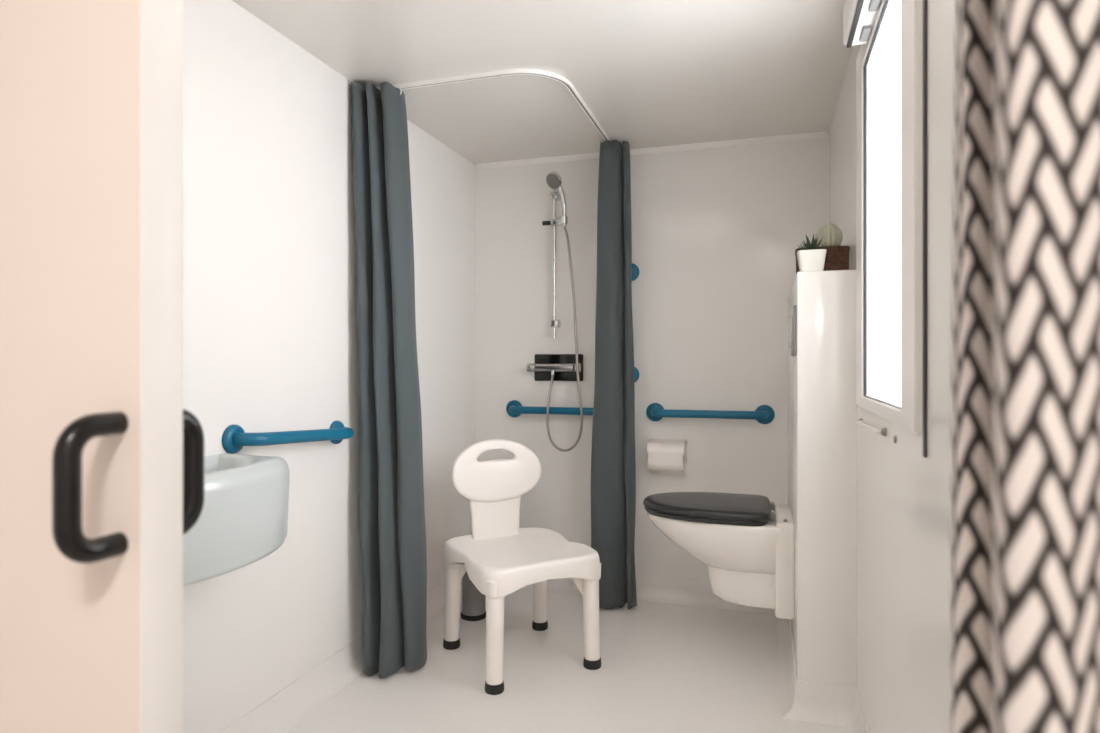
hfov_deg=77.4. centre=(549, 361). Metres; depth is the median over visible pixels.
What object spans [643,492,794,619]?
toilet
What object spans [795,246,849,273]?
pot
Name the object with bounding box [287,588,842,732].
floor
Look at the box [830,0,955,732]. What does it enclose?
wall
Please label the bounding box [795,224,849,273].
potted cactus
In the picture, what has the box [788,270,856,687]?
wall
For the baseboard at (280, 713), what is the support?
attached to the wall at (270, 339)
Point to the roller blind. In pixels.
(859, 16)
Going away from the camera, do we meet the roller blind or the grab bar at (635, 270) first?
the roller blind
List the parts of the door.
handle, handle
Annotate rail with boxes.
[376,68,610,140]
[542,189,567,337]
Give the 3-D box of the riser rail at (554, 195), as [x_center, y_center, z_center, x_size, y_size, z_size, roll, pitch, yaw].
[0.039,-0.472,3.295,0.138,0.715,0.082,0,0,35]
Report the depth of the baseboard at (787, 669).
2.42 m
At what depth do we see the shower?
3.23 m
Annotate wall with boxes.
[183,0,474,732]
[475,137,829,580]
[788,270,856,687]
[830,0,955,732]
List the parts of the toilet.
seat, lid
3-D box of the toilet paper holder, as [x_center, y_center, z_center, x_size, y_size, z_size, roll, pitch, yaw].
[0.533,0.435,3.126,0.166,0.160,0.115,0,0,17]
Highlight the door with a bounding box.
[0,0,203,732]
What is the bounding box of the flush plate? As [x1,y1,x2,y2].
[790,305,796,355]
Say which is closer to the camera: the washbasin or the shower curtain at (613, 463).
the washbasin
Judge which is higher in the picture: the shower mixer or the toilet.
the shower mixer
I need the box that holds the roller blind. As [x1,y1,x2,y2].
[843,0,926,457]
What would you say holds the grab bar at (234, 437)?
attached to the wall at (270, 339)
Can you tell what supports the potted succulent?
on the wall at (822, 406)
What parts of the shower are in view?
handle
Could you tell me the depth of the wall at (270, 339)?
2.13 m
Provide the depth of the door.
0.76 m
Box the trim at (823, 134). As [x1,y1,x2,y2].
[475,131,829,168]
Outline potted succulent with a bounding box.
[797,235,826,271]
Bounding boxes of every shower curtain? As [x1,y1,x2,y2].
[351,82,426,677]
[591,140,636,608]
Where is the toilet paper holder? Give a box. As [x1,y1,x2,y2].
[647,438,686,473]
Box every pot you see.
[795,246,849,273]
[797,249,826,271]
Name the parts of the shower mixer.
knob, plate, knob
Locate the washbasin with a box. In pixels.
[183,454,289,586]
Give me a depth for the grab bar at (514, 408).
3.28 m
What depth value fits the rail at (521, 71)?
2.41 m
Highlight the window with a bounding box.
[856,0,922,433]
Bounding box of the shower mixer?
[526,226,582,451]
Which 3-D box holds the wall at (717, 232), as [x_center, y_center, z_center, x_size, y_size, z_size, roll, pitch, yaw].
[0.423,0.052,3.249,1.777,2.095,0.055,0,0,17]
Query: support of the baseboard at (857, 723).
attached to the wall at (904, 495)
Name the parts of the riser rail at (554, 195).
lever, rail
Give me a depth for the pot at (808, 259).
2.14 m
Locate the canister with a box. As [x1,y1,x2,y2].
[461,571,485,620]
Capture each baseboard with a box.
[219,579,461,732]
[522,574,774,613]
[777,618,796,716]
[782,680,854,727]
[842,688,868,732]
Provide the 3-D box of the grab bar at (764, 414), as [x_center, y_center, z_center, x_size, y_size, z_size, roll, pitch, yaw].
[0.709,0.233,3.085,0.571,0.086,0.088,0,0,17]
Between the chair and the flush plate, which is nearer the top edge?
the flush plate
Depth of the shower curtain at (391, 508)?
2.41 m
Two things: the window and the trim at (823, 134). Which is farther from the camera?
the trim at (823, 134)
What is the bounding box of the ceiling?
[232,0,853,164]
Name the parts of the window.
pane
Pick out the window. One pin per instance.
(892, 54)
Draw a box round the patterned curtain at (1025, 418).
[951,0,1099,732]
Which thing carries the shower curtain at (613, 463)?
hanging from the rail at (521, 71)
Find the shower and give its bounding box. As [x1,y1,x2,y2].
[546,172,566,226]
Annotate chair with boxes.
[443,439,600,694]
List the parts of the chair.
leg, leg, backrest, seat, leg, leg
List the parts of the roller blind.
guide rail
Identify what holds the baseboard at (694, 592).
attached to the wall at (717, 232)
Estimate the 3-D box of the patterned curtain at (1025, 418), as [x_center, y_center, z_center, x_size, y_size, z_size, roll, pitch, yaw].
[0.461,0.069,0.484,0.444,2.050,0.257,0,0,-2]
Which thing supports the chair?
on the floor
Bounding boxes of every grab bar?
[222,421,353,453]
[506,400,592,417]
[632,263,638,382]
[646,403,774,423]

